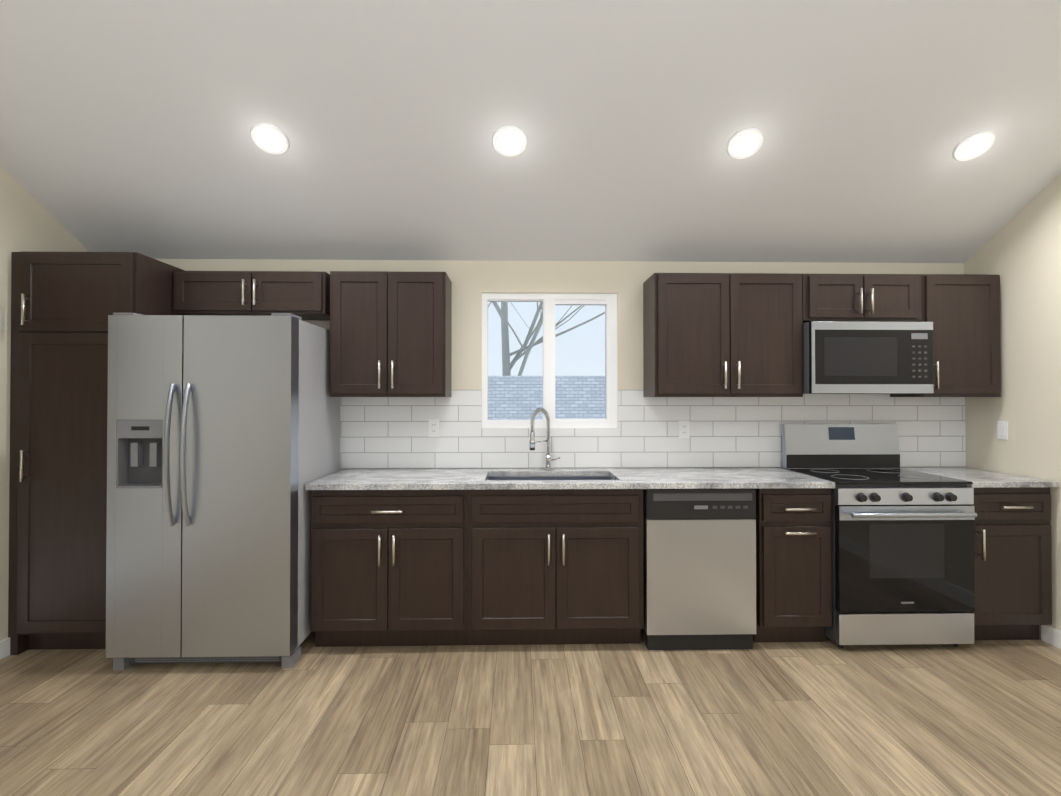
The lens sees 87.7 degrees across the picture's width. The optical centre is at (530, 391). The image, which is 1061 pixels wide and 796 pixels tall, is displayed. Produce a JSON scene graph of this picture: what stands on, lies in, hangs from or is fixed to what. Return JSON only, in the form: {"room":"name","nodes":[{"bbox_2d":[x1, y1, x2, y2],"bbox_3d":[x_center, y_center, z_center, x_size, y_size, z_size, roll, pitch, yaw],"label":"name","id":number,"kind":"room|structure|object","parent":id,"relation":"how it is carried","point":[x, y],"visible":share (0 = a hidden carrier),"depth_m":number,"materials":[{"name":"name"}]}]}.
{"room":"kitchen","nodes":[
{"label":"kitchen","id":0,"kind":"room"},
{"bbox_2d":[0,164,88,640],"bbox_3d":[-2.814,-0.456,0.876,0.120,3.690,5.640,0,-1,-1],"label":"wall","id":1,"kind":"structure","parent":0,"point":[29,222],"depth_m":2.96,"materials":[{"name":"beige paint"}]},
{"bbox_2d":[0,309,5,330],"bbox_3d":[-2.795,-0.381,2.916,0.006,0.110,0.060,0,-1,-1],"label":"switch plate","id":2,"kind":"object","parent":1,"relation":"attached to","point":[3,320],"visible":1,"depth_m":2.93,"materials":[{"name":"beige plastic"}]},
{"bbox_2d":[0,637,9,659],"bbox_3d":[-2.801,1.339,0.589,0.134,0.095,4.860,0,-1,-1],"label":"baseboard","id":3,"kind":"structure","parent":1,"relation":"attached to","point":[4,648],"depth_m":2.93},
{"bbox_2d":[0,629,1060,795],"bbox_3d":[0.106,1.440,0.922,6.320,0.100,6.000,0,-1,-1],"label":"floor","id":4,"kind":"structure","parent":0,"point":[828,717],"depth_m":2.35,"materials":[{"name":"brown wood"}]},
{"bbox_2d":[8,251,184,654],"bbox_3d":[-2.469,0.330,3.238,0.670,2.165,0.669,0,-1,-1],"label":"pantry cabinet","id":5,"kind":"object","parent":4,"relation":"on","point":[64,305],"visible":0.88,"depth_m":2.96,"materials":[{"name":"brown wood"}]},
{"bbox_2d":[106,313,339,669],"bbox_3d":[-1.671,0.507,3.122,0.910,1.809,0.861,0,-1,-1],"label":"refrigerator","id":6,"kind":"object","parent":4,"relation":"on","point":[223,440],"visible":1,"depth_m":2.77,"materials":[{"name":"silver metal"}]},
{"bbox_2d":[310,490,467,646],"bbox_3d":[-0.774,0.972,3.269,0.843,0.882,0.669,0,-1,-1],"label":"base cabinet","id":7,"kind":"object","parent":4,"relation":"on","point":[388,567],"visible":0.98,"depth_m":2.98,"materials":[{"name":"brown wood"}]},
{"bbox_2d":[467,489,643,644],"bbox_3d":[0.131,0.972,3.289,0.963,0.882,0.669,0,-1,-1],"label":"base cabinet","id":8,"kind":"object","parent":4,"relation":"on","point":[554,566],"visible":0.94,"depth_m":3.01,"materials":[{"name":"brown wood"}]},
{"bbox_2d":[305,467,834,489],"bbox_3d":[0.223,0.607,3.308,2.870,0.220,0.645,0,-1,-1],"label":"countertop","id":9,"kind":"structure","parent":8,"relation":"on","point":[542,478],"depth_m":3.13,"materials":[{"name":"stone"}]},
{"bbox_2d":[529,408,559,469],"bbox_3d":[0.091,0.298,3.486,0.202,0.399,0.181,0,-1,-1],"label":"faucet","id":10,"kind":"object","parent":9,"relation":"on","point":[532,442],"visible":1,"depth_m":3.52,"materials":[{"name":"silver metal"}]},
{"bbox_2d":[643,489,755,649],"bbox_3d":[0.923,0.974,3.308,0.598,0.878,0.614,0,-1,-1],"label":"dishwasher","id":11,"kind":"object","parent":4,"relation":"on","point":[699,569],"visible":0.96,"depth_m":3.00,"materials":[{"name":"silver metal"}]},
{"bbox_2d":[753,488,831,641],"bbox_3d":[1.458,0.972,3.319,0.403,0.882,0.669,0,-1,-1],"label":"base cabinet","id":12,"kind":"object","parent":4,"relation":"on","point":[793,564],"visible":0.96,"depth_m":3.03,"materials":[{"name":"brown wood"}]},
{"bbox_2d":[782,424,977,647],"bbox_3d":[2.037,0.810,3.286,0.748,1.205,0.710,0,-1,-1],"label":"range","id":13,"kind":"object","parent":4,"relation":"on","point":[903,556],"visible":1,"depth_m":3.00,"materials":[{"name":"silver metal"}]},
{"bbox_2d":[968,487,1051,639],"bbox_3d":[2.656,0.972,3.345,0.475,0.882,0.669,0,-1,-1],"label":"base cabinet","id":14,"kind":"object","parent":4,"relation":"on","point":[1013,561],"visible":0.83,"depth_m":3.06,"materials":[{"name":"brown wood"}]},
{"bbox_2d":[900,467,1058,487],"bbox_3d":[2.660,0.513,3.362,0.489,0.032,0.645,0,-1,-1],"label":"countertop","id":15,"kind":"structure","parent":14,"relation":"on","point":[978,478],"depth_m":3.20,"materials":[{"name":"stone"}]},
{"bbox_2d":[0,0,1060,262],"bbox_3d":[0.106,-1.595,0.952,5.960,1.530,5.640,0,-1,-1],"label":"ceiling","id":16,"kind":"structure","parent":0,"point":[126,124],"depth_m":2.74,"materials":[{"name":"white paint"}]},
{"bbox_2d":[250,123,289,153],"bbox_3d":[-1.317,-1.278,2.797,0.184,0.089,0.165,0,-1,-1],"label":"recessed light","id":17,"kind":"object","parent":16,"relation":"in","point":[269,138],"visible":1,"depth_m":2.78,"materials":[{"name":"white plastic"}]},
{"bbox_2d":[492,125,527,156],"bbox_3d":[-0.106,-1.278,2.824,0.184,0.089,0.165,0,-1,-1],"label":"recessed light","id":18,"kind":"object","parent":16,"relation":"in","point":[509,140],"visible":1,"depth_m":2.81,"materials":[{"name":"white plastic"}]},
{"bbox_2d":[726,128,763,158],"bbox_3d":[1.106,-1.278,2.851,0.184,0.089,0.165,0,-1,-1],"label":"recessed light","id":19,"kind":"object","parent":16,"relation":"in","point":[744,143],"visible":1,"depth_m":2.83,"materials":[{"name":"white plastic"}]},
{"bbox_2d":[952,130,994,160],"bbox_3d":[2.307,-1.277,2.877,0.184,0.089,0.165,0,-1,-1],"label":"recessed light","id":20,"kind":"object","parent":16,"relation":"in","point":[974,145],"visible":1,"depth_m":2.86,"materials":[{"name":"white plastic"}]},
{"bbox_2d":[156,259,963,469],"bbox_3d":[0.045,0.177,3.694,5.960,2.480,0.120,0,-1,-1],"label":"wall","id":21,"kind":"structure","parent":0,"point":[472,281],"depth_m":3.64,"materials":[{"name":"beige paint"}]},
{"bbox_2d":[173,271,329,319],"bbox_3d":[-1.683,-0.595,3.416,0.901,0.253,0.351,0,-1,-1],"label":"upper cabinet","id":22,"kind":"object","parent":21,"relation":"attached to","point":[304,295],"visible":0.98,"depth_m":3.29,"materials":[{"name":"brown wood"}]},
{"bbox_2d":[330,271,451,396],"bbox_3d":[-0.857,-0.345,3.426,0.689,0.752,0.361,0,-1,-1],"label":"upper cabinet","id":23,"kind":"object","parent":21,"relation":"attached to","point":[390,334],"visible":1,"depth_m":3.29,"materials":[{"name":"brown wood"}]},
{"bbox_2d":[482,293,617,427],"bbox_3d":[0.127,-0.208,3.681,0.898,0.893,0.067,0,-1,-1],"label":"window","id":24,"kind":"structure","parent":21,"relation":"in","point":[551,301],"depth_m":3.66,"materials":[{"name":"white plastic"}]},
{"bbox_2d":[340,390,965,467],"bbox_3d":[0.820,0.242,3.646,4.168,0.512,0.008,0,-1,-1],"label":"tile backsplash","id":25,"kind":"structure","parent":21,"relation":"attached to","point":[383,432],"depth_m":3.64,"materials":[{"name":"white tile"}]},
{"bbox_2d":[428,419,438,436],"bbox_3d":[-0.630,0.236,3.606,0.070,0.114,0.006,0,-1,-1],"label":"electrical outlet","id":26,"kind":"object","parent":25,"relation":"attached to","point":[433,427],"visible":1,"depth_m":3.60,"materials":[{"name":"white plastic"}]},
{"bbox_2d":[679,421,689,437],"bbox_3d":[1.013,0.248,3.643,0.070,0.114,0.006,0,-1,-1],"label":"electrical outlet","id":27,"kind":"object","parent":25,"relation":"attached to","point":[684,429],"visible":1,"depth_m":3.64,"materials":[{"name":"white plastic"}]},
{"bbox_2d":[643,273,802,396],"bbox_3d":[1.201,-0.344,3.472,0.906,0.752,0.361,0,-1,-1],"label":"upper cabinet","id":28,"kind":"object","parent":21,"relation":"attached to","point":[722,334],"visible":1,"depth_m":3.34,"materials":[{"name":"brown wood"}]},
{"bbox_2d":[802,274,921,322],"bbox_3d":[2.025,-0.578,3.492,0.734,0.285,0.361,0,-1,-1],"label":"upper cabinet","id":29,"kind":"object","parent":21,"relation":"attached to","point":[864,297],"visible":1,"depth_m":3.36,"materials":[{"name":"brown wood"}]},
{"bbox_2d":[803,321,933,393],"bbox_3d":[2.025,-0.203,3.473,0.731,0.429,0.393,0,-1,-1],"label":"microwave","id":30,"kind":"object","parent":29,"relation":"attached to","point":[867,357],"visible":0.96,"depth_m":3.28,"materials":[{"name":"silver metal"}]},
{"bbox_2d":[890,274,1000,396],"bbox_3d":[2.637,-0.344,3.503,0.483,0.752,0.361,0,-1,-1],"label":"upper cabinet","id":31,"kind":"object","parent":21,"relation":"attached to","point":[961,312],"visible":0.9,"depth_m":3.37,"materials":[{"name":"brown wood"}]},
{"bbox_2d":[964,174,1060,638],"bbox_3d":[3.025,-0.455,1.005,0.120,3.690,5.640,0,-1,-1],"label":"wall","id":32,"kind":"structure","parent":0,"point":[1019,253],"depth_m":3.23,"materials":[{"name":"beige paint"}]},
{"bbox_2d":[997,421,1007,439],"bbox_3d":[2.908,0.236,3.406,0.008,0.114,0.070,0,-1,-1],"label":"switch plate","id":33,"kind":"object","parent":32,"relation":"attached to","point":[1002,429],"visible":1,"depth_m":3.40,"materials":[{"name":"white plastic"}]},
{"bbox_2d":[1041,625,1060,648],"bbox_3d":[2.964,1.340,0.716,0.014,0.095,4.860,0,-1,-1],"label":"baseboard","id":34,"kind":"structure","parent":32,"relation":"attached to","point":[1050,635],"depth_m":3.08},
{"label":"outside","id":35,"kind":"structure","parent":0,"visible":0},
{"bbox_2d":[488,376,604,419],"bbox_3d":[0.850,1.836,9.787,20.000,4.280,1.100,0,-1,-1],"label":"roof","id":36,"kind":"structure","parent":35,"point":[566,389],"depth_m":10.15,"materials":[{"name":"grey"}]},
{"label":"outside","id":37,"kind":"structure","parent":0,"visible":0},
{"bbox_2d":[488,302,604,375],"bbox_3d":[0.154,-2.180,11.816,7.162,7.954,2.539,0,-1,-1],"label":"tree","id":38,"kind":"object","parent":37,"point":[505,341],"depth_m":11.59,"materials":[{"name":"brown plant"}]}
]}

